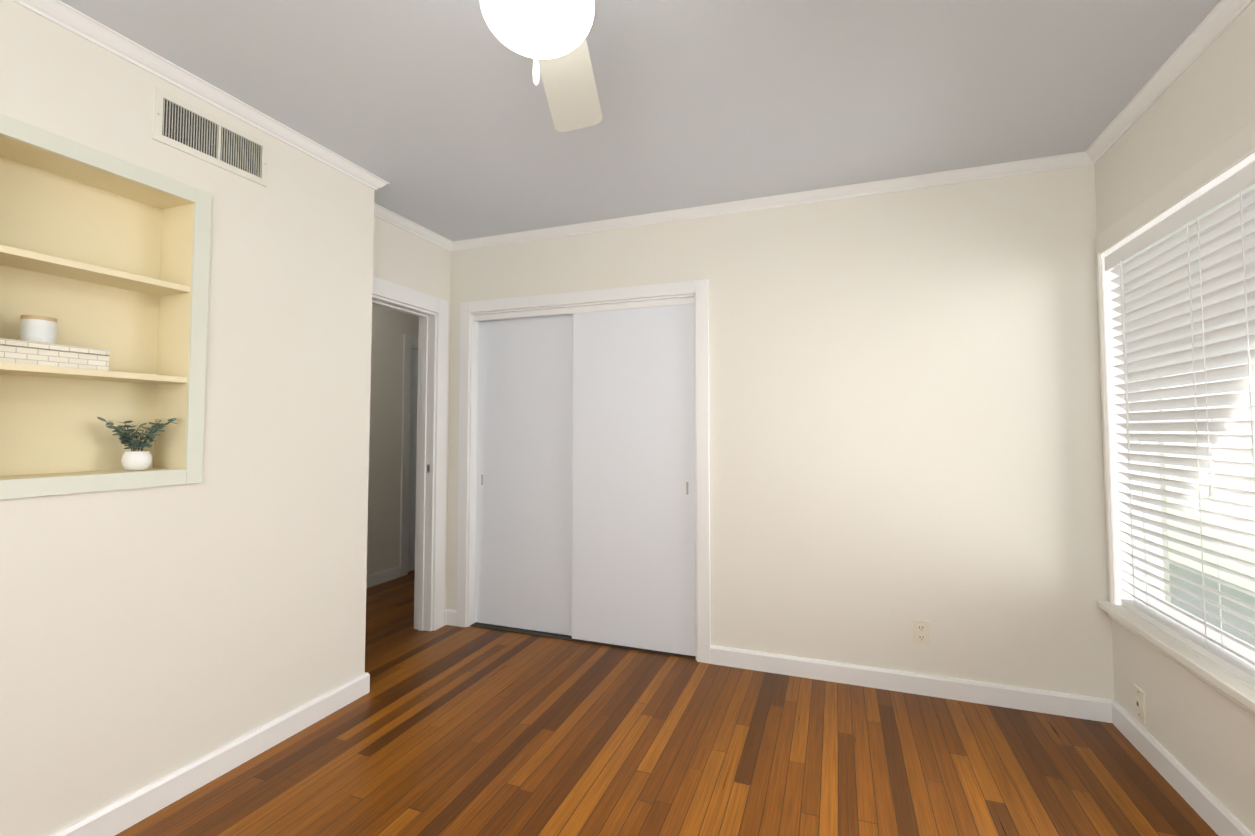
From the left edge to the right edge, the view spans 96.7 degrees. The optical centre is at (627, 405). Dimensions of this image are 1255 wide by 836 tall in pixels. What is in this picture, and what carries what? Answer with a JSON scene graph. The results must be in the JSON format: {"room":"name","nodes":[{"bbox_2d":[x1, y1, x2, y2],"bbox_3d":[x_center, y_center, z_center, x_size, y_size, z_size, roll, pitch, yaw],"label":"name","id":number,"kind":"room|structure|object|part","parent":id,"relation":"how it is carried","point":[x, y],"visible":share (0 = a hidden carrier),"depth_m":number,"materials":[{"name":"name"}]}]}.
{"room":"empty bedroom","nodes":[
{"label":"empty bedroom","id":0,"kind":"room"},
{"bbox_2d":[0,0,373,835],"bbox_3d":[-1.956,0.062,1.247,0.375,2.440,3.155,-1,-3,20],"label":"wall","id":1,"kind":"structure","parent":0,"point":[148,636],"depth_m":1.98,"materials":[{"name":"white paint"}]},
{"bbox_2d":[0,114,211,499],"bbox_3d":[-1.679,-0.254,1.713,0.191,1.027,0.615,-1,-3,20],"label":"niche shelf","id":2,"kind":"object","parent":1,"relation":"attached to","point":[100,250],"visible":1,"depth_m":1.79,"materials":[{"name":"beige paint"}]},
{"bbox_2d":[0,338,109,370],"bbox_3d":[-1.709,-0.144,1.625,0.124,0.065,0.269,-1,-3,20],"label":"decorative box","id":3,"kind":"object","parent":2,"relation":"on","point":[30,352],"visible":0.83,"depth_m":1.60,"materials":[{"name":"beige wicker"}]},
{"bbox_2d":[20,315,56,343],"bbox_3d":[-1.712,-0.217,1.622,0.074,0.079,0.074,-1,-3,20],"label":"candle","id":4,"kind":"object","parent":3,"relation":"on","point":[38,328],"visible":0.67,"depth_m":1.60,"materials":[{"name":"white wax"}]},
{"bbox_2d":[97,417,176,469],"bbox_3d":[-1.612,0.126,1.842,0.179,0.174,0.170,-1,-3,20],"label":"potted plant","id":5,"kind":"object","parent":2,"relation":"on","point":[134,459],"visible":1,"depth_m":1.82,"materials":[{"name":"green plant"}]},
{"bbox_2d":[11,0,388,190],"bbox_3d":[-1.747,-1.134,1.279,0.061,0.046,3.141,-1,-3,20],"label":"crown molding","id":6,"kind":"structure","parent":1,"relation":"attached to","point":[58,12],"depth_m":1.90,"materials":[{"name":"white wood"}]},
{"bbox_2d":[50,672,369,835],"bbox_3d":[-1.765,1.233,1.148,0.016,0.092,3.141,-1,-3,20],"label":"baseboard","id":7,"kind":"structure","parent":1,"relation":"attached to","point":[134,808],"depth_m":1.95,"materials":[{"name":"white wood"}]},
{"bbox_2d":[152,86,268,186],"bbox_3d":[-1.484,-0.953,2.010,0.009,0.175,0.390,-1,-3,20],"label":"air vent","id":8,"kind":"object","parent":1,"relation":"in","point":[188,128],"visible":1,"depth_m":1.98,"materials":[{"name":"white metal"}]},
{"bbox_2d":[374,203,454,250],"bbox_3d":[-1.294,-1.051,3.180,0.060,0.046,0.835,-1,-3,20],"label":"crown molding","id":9,"kind":"structure","parent":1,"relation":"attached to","point":[380,212],"depth_m":3.28,"materials":[{"name":"white wood"}]},
{"bbox_2d":[367,304,418,575],"bbox_3d":[-2.253,0.182,3.962,0.100,2.440,4.000,-1,-3,20],"label":"wall","id":10,"kind":"structure","parent":0,"point":[391,328],"depth_m":4.54,"materials":[{"name":"white paint"}]},
{"bbox_2d":[366,566,400,587],"bbox_3d":[-2.384,1.332,3.392,0.016,0.092,2.735,-1,-3,20],"label":"baseboard","id":11,"kind":"structure","parent":10,"relation":"attached to","point":[380,577],"depth_m":4.49,"materials":[{"name":"white wood"}]},
{"bbox_2d":[399,334,418,576],"bbox_3d":[-1.790,0.433,5.167,0.118,2.045,0.930,-1,-3,20],"label":"door frame","id":12,"kind":"structure","parent":10,"relation":"attached to","point":[410,342],"depth_m":4.75,"materials":[{"name":"white wood"}]},
{"bbox_2d":[408,349,417,571],"bbox_3d":[-1.746,0.479,5.148,0.123,1.934,0.724,-1,-3,20],"label":"hall door","id":13,"kind":"structure","parent":10,"relation":"in","point":[413,459],"depth_m":4.88,"materials":[{"name":"white wood"}]},
{"bbox_2d":[373,216,450,609],"bbox_3d":[-1.041,0.186,4.062,0.120,2.440,2.765,-1,-3,20],"label":"wall","id":14,"kind":"structure","parent":0,"point":[403,257],"depth_m":3.33,"materials":[{"name":"white paint"}]},
{"bbox_2d":[372,276,448,631],"bbox_3d":[-1.372,0.339,3.148,0.143,2.055,0.895,-1,-3,20],"label":"door frame","id":15,"kind":"structure","parent":14,"relation":"attached to","point":[430,520],"depth_m":3.46,"materials":[{"name":"white wood"}]},
{"bbox_2d":[60,0,1220,240],"bbox_3d":[-0.407,-1.157,2.199,5.030,0.080,6.320,-1,-3,20],"label":"ceiling","id":16,"kind":"structure","parent":0,"point":[436,114],"depth_m":1.98,"materials":[{"name":"white paint"}]},
{"bbox_2d":[480,0,602,131],"bbox_3d":[-0.185,-0.876,1.156,1.041,0.574,1.041,2,-3,-43],"label":"ceiling fan","id":17,"kind":"object","parent":16,"relation":"hanging from","point":[549,36],"visible":1,"depth_m":1.16,"materials":[{"name":"white metal"}]},
{"bbox_3d":[-0.185,-0.872,1.155,0.304,0.582,0.304,-1,-3,20],"label":"motor","id":18,"kind":"part","parent":17,"relation":"part of","materials":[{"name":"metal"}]},
{"bbox_3d":[-0.185,-0.828,1.153,0.234,0.164,0.234,-1,-3,20],"label":"globe","id":19,"kind":"part","parent":17,"relation":"part of","materials":[{"name":"white glass"}]},
{"bbox_2d":[115,570,1217,835],"bbox_3d":[-0.407,1.351,2.089,5.030,0.060,6.320,-1,-3,20],"label":"floor","id":20,"kind":"structure","parent":0,"point":[453,730],"depth_m":2.07,"materials":[{"name":"brown wood"}]},
{"bbox_2d":[446,165,1170,699],"bbox_3d":[0.684,0.154,3.337,3.620,2.440,0.800,-1,-3,20],"label":"wall","id":21,"kind":"structure","parent":0,"point":[904,409],"depth_m":2.68,"materials":[{"name":"white paint"}]},
{"bbox_2d":[475,313,572,635],"bbox_3d":[-0.615,0.402,3.464,0.743,1.933,0.034,-1,-3,20],"label":"closet door","id":22,"kind":"structure","parent":21,"relation":"in","point":[523,570],"depth_m":3.45,"materials":[{"name":"white wood"}]},
{"bbox_2d":[470,622,695,658],"bbox_3d":[-0.294,1.370,3.281,1.446,0.006,0.083,-1,-3,20],"label":"trim","id":23,"kind":"structure","parent":21,"relation":"attached to","point":[525,631],"depth_m":3.32,"materials":[{"name":"brown"}]},
{"bbox_2d":[456,279,710,663],"bbox_3d":[-0.299,0.351,3.312,1.610,2.045,0.118,-1,-3,20],"label":"trim","id":24,"kind":"structure","parent":21,"relation":"attached to","point":[472,314],"depth_m":3.29,"materials":[{"name":"white wood"}]},
{"bbox_2d":[481,473,688,496],"bbox_3d":[-0.300,0.463,3.304,1.374,0.090,0.042,-1,-3,20],"label":"pulls","id":25,"kind":"object","parent":21,"relation":"attached to","point":[687,484],"visible":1,"depth_m":3.05,"materials":[{"name":"white metal"}]},
{"bbox_2d":[572,304,695,655],"bbox_3d":[0.028,0.389,3.183,0.743,1.933,0.032,-1,-3,20],"label":"closet door","id":26,"kind":"structure","parent":21,"relation":"in","point":[633,541],"depth_m":3.16,"materials":[{"name":"white wood"}]},
{"bbox_2d":[455,152,1086,250],"bbox_3d":[0.414,-1.057,3.039,3.360,0.046,0.046,-1,-3,20],"label":"crown molding","id":27,"kind":"structure","parent":21,"relation":"attached to","point":[1070,160],"depth_m":2.86,"materials":[{"name":"white wood"}]},
{"bbox_2d":[710,645,1109,722],"bbox_3d":[1.230,1.299,2.647,1.690,0.092,0.016,-1,-3,20],"label":"baseboard","id":28,"kind":"structure","parent":21,"relation":"attached to","point":[1014,697],"depth_m":2.59,"materials":[{"name":"white wood"}]},
{"bbox_2d":[913,619,929,645],"bbox_3d":[1.374,1.062,2.608,0.070,0.113,0.008,-1,-3,20],"label":"duplex electrical outlet","id":29,"kind":"object","parent":21,"relation":"attached to","point":[921,632],"visible":1,"depth_m":2.60,"materials":[{"name":"beige plastic"}]},
{"bbox_2d":[1094,0,1254,834],"bbox_3d":[1.401,0.026,0.425,0.160,2.440,4.360,-1,-3,20],"label":"wall","id":30,"kind":"structure","parent":0,"point":[1198,729],"depth_m":1.83,"materials":[{"name":"white paint"}]},
{"bbox_2d":[1134,685,1145,722],"bbox_3d":[1.971,1.148,2.150,0.009,0.114,0.070,-1,-3,20],"label":"jack","id":31,"kind":"object","parent":30,"relation":"attached to","point":[1139,699],"visible":1,"depth_m":2.14,"materials":[{"name":"beige plastic"}]},
{"bbox_2d":[1083,0,1253,164],"bbox_3d":[1.322,-1.166,0.561,0.046,0.046,4.060,-1,-3,20],"label":"crown molding","id":32,"kind":"structure","parent":30,"relation":"attached to","point":[1205,34],"depth_m":1.85,"materials":[{"name":"white wood"}]},
{"bbox_2d":[1095,120,1254,716],"bbox_3d":[1.916,0.059,1.878,0.210,1.627,1.072,-1,-3,20],"label":"window","id":33,"kind":"structure","parent":30,"relation":"in","point":[1115,457],"depth_m":2.20,"materials":[{"name":"white"}]},
{"bbox_2d":[1104,161,1254,686],"bbox_3d":[1.902,0.077,1.905,0.071,1.460,0.927,-1,-3,20],"label":"window blinds","id":34,"kind":"object","parent":33,"relation":"attached to","point":[1184,280],"visible":1,"depth_m":1.85,"materials":[{"name":"white plastic"}]},
{"bbox_2d":[1106,699,1254,835],"bbox_3d":[1.336,1.202,0.451,0.016,0.092,4.060,-1,-3,20],"label":"baseboard","id":35,"kind":"structure","parent":30,"relation":"attached to","point":[1207,806],"depth_m":1.89,"materials":[{"name":"white wood"}]},
{"label":"outside","id":36,"kind":"structure","parent":0,"visible":0},
{"bbox_2d":[1162,354,1254,591],"bbox_3d":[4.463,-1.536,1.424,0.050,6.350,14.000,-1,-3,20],"label":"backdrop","id":37,"kind":"structure","parent":36,"point":[1234,566],"depth_m":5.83,"materials":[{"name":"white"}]},
{"bbox_2d":[1169,563,1254,646],"bbox_3d":[8.637,1.567,-0.271,13.840,0.100,18.000,-1,-3,20],"label":"ground","id":38,"kind":"structure","parent":36,"point":[1229,617],"depth_m":4.92,"materials":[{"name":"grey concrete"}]}
]}

